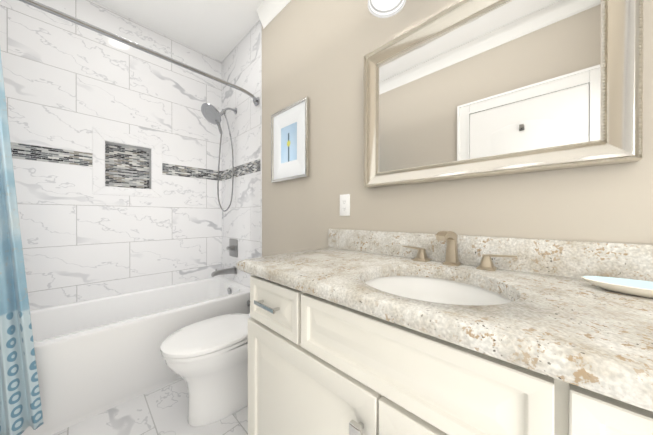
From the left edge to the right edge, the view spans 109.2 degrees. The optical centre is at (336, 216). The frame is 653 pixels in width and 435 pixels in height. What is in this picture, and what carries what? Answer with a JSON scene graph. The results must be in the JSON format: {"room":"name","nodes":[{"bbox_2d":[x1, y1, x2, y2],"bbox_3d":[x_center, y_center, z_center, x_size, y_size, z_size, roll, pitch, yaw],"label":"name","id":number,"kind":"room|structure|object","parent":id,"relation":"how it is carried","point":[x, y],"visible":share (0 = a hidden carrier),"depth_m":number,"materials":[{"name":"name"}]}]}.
{"room":"bathroom","nodes":[
{"label":"bathroom","id":0,"kind":"room"},
{"bbox_2d":[0,0,221,309],"bbox_3d":[-1.777,-0.272,1.914,0.170,2.686,1.520,0,0,42],"label":"wall tile","id":1,"kind":"structure","parent":0,"point":[68,85],"depth_m":1.76,"materials":[{"name":"tile"}]},
{"bbox_2d":[104,140,151,189],"bbox_3d":[-1.751,-0.412,1.944,0.168,0.355,0.288,0,0,42],"label":"shower niche","id":2,"kind":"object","parent":1,"relation":"attached to","point":[128,166],"depth_m":1.94,"materials":[{"name":"tile"}]},
{"bbox_2d":[92,127,161,196],"bbox_3d":[-1.683,-0.423,1.888,0.005,0.503,0.423,0,0,42],"label":"trim","id":3,"kind":"structure","parent":2,"relation":"attached to","point":[99,158],"depth_m":1.85,"materials":[{"name":"tile"}]},
{"bbox_2d":[52,378,247,434],"bbox_3d":[-0.663,1.104,0.902,3.185,0.060,1.760,0,0,42],"label":"floor","id":4,"kind":"structure","parent":0,"point":[162,410],"depth_m":1.22,"materials":[{"name":"tile"}]},
{"bbox_2d":[21,276,249,434],"bbox_3d":[-1.446,0.843,1.615,0.722,0.459,1.516,0,0,42],"label":"tub","id":5,"kind":"object","parent":4,"relation":"on","point":[95,356],"visible":0.54,"depth_m":1.38,"materials":[{"name":"white ceramic"}]},
{"bbox_2d":[160,313,250,426],"bbox_3d":[-0.603,0.688,1.379,0.372,0.770,0.718,0,0,42],"label":"toilet","id":6,"kind":"object","parent":4,"relation":"on","point":[206,360],"visible":0.5,"depth_m":1.20,"materials":[{"name":"white ceramic"}]},
{"bbox_2d":[236,265,652,434],"bbox_3d":[0.262,0.645,0.703,1.240,0.860,0.564,0,0,42],"label":"bathroom vanity","id":7,"kind":"object","parent":4,"relation":"on","point":[358,332],"depth_m":0.50,"materials":[{"name":"white wood"}]},
{"bbox_2d":[236,245,652,400],"bbox_3d":[0.262,0.195,0.706,1.312,0.040,0.557,0,0,42],"label":"countertop","id":8,"kind":"structure","parent":7,"relation":"on","point":[574,326],"depth_m":0.43,"materials":[{"name":"beige stone"}]},
{"bbox_2d":[356,265,523,320],"bbox_3d":[0.260,0.282,0.654,0.464,0.159,0.417,0,0,42],"label":"sink","id":9,"kind":"object","parent":8,"relation":"in","point":[490,298],"depth_m":0.77,"materials":[{"name":"white ceramic"}]},
{"bbox_2d":[400,231,519,268],"bbox_3d":[0.388,0.111,0.818,0.386,0.126,0.151,0,0,42],"label":"faucet","id":10,"kind":"object","parent":8,"relation":"on","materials":[{"name":"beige metal"}]},
{"bbox_2d":[581,276,652,297],"bbox_3d":[0.698,0.163,0.518,0.210,0.022,0.100,0,0,42],"label":"soap dish","id":11,"kind":"object","parent":8,"relation":"on","point":[635,287],"visible":1,"depth_m":0.55,"materials":[{"name":"white ceramic"}]},
{"bbox_2d":[92,0,263,61],"bbox_3d":[-0.663,-1.642,0.894,3.185,0.060,1.760,0,0,42],"label":"ceiling","id":12,"kind":"structure","parent":0,"point":[219,30],"depth_m":1.89,"materials":[{"name":"white paint"}]},
{"bbox_2d":[262,0,652,256],"bbox_3d":[0.250,-0.270,1.176,2.210,2.686,0.120,0,0,42],"label":"wall","id":13,"kind":"structure","parent":0,"point":[315,51],"depth_m":1.18,"materials":[{"name":"beige paint"}]},
{"bbox_2d":[222,20,260,286],"bbox_3d":[-0.927,-0.273,2.249,0.975,2.686,0.120,0,0,42],"label":"wall tile","id":14,"kind":"structure","parent":13,"relation":"attached to","point":[241,219],"depth_m":2.10,"materials":[{"name":"tile"}]},
{"bbox_2d":[201,103,236,211],"bbox_3d":[-1.056,-0.539,2.088,0.183,0.981,0.286,0,0,42],"label":"shower head","id":15,"kind":"object","parent":14,"relation":"attached to","point":[211,114],"visible":1,"depth_m":2.10},
{"bbox_2d":[211,266,236,276],"bbox_3d":[-1.036,0.503,2.128,0.072,0.076,0.205,0,0,42],"label":"tub spout","id":16,"kind":"object","parent":14,"relation":"attached to","point":[232,270],"visible":0.98,"depth_m":2.12,"materials":[{"name":"silver metal"}]},
{"bbox_2d":[226,238,237,257],"bbox_3d":[-1.017,0.295,2.200,0.170,0.170,0.073,0,0,42],"label":"valve","id":17,"kind":"object","parent":14,"relation":"attached to","point":[232,247],"visible":1,"depth_m":2.19,"materials":[{"name":"silver metal"}]},
{"bbox_2d":[260,21,261,256],"bbox_3d":[-0.613,-0.272,1.877,0.014,2.686,0.007,0,0,42],"label":"trim","id":18,"kind":"structure","parent":13,"relation":"attached to","point":[261,121],"depth_m":1.87,"materials":[{"name":"tile"}]},
{"bbox_2d":[256,0,290,28],"bbox_3d":[0.154,-1.556,1.134,2.060,0.112,0.064,0,0,42],"label":"crown molding","id":19,"kind":"structure","parent":13,"relation":"attached to","point":[268,11],"depth_m":1.74,"materials":[{"name":"white"}]},
{"bbox_2d":[271,97,308,182],"bbox_3d":[-0.335,-0.510,1.609,0.409,0.505,0.023,0,0,42],"label":"picture frame","id":20,"kind":"object","parent":13,"relation":"attached to","point":[290,142],"visible":0.96,"depth_m":1.59,"materials":[{"name":"silver metal"}]},
{"bbox_2d":[340,194,349,215],"bbox_3d":[0.041,-0.066,1.279,0.072,0.118,0.007,0,0,42],"label":"electrical outlet","id":21,"kind":"object","parent":13,"relation":"attached to","point":[344,204],"visible":1,"depth_m":1.27,"materials":[{"name":"white plastic"}]},
{"bbox_2d":[368,0,405,17],"bbox_3d":[0.397,-0.979,0.804,0.620,0.223,0.226,0,0,42],"label":"sconce","id":22,"kind":"object","parent":13,"relation":"attached to","point":[383,8],"visible":1,"depth_m":0.98,"materials":[{"name":"white glass"}]},
{"bbox_2d":[328,229,652,281],"bbox_3d":[0.442,0.122,0.903,1.312,0.105,0.023,0,0,42],"label":"backsplash","id":23,"kind":"structure","parent":13,"relation":"attached to","point":[566,258],"depth_m":0.72,"materials":[{"name":"beige stone"}]},
{"bbox_2d":[363,0,642,187],"bbox_3d":[0.456,-0.468,0.870,0.846,0.645,0.048,0,0,42],"label":"mirror","id":24,"kind":"object","parent":13,"relation":"attached to","point":[463,89],"visible":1,"depth_m":0.78,"materials":[{"name":"white mirror"}]}
]}

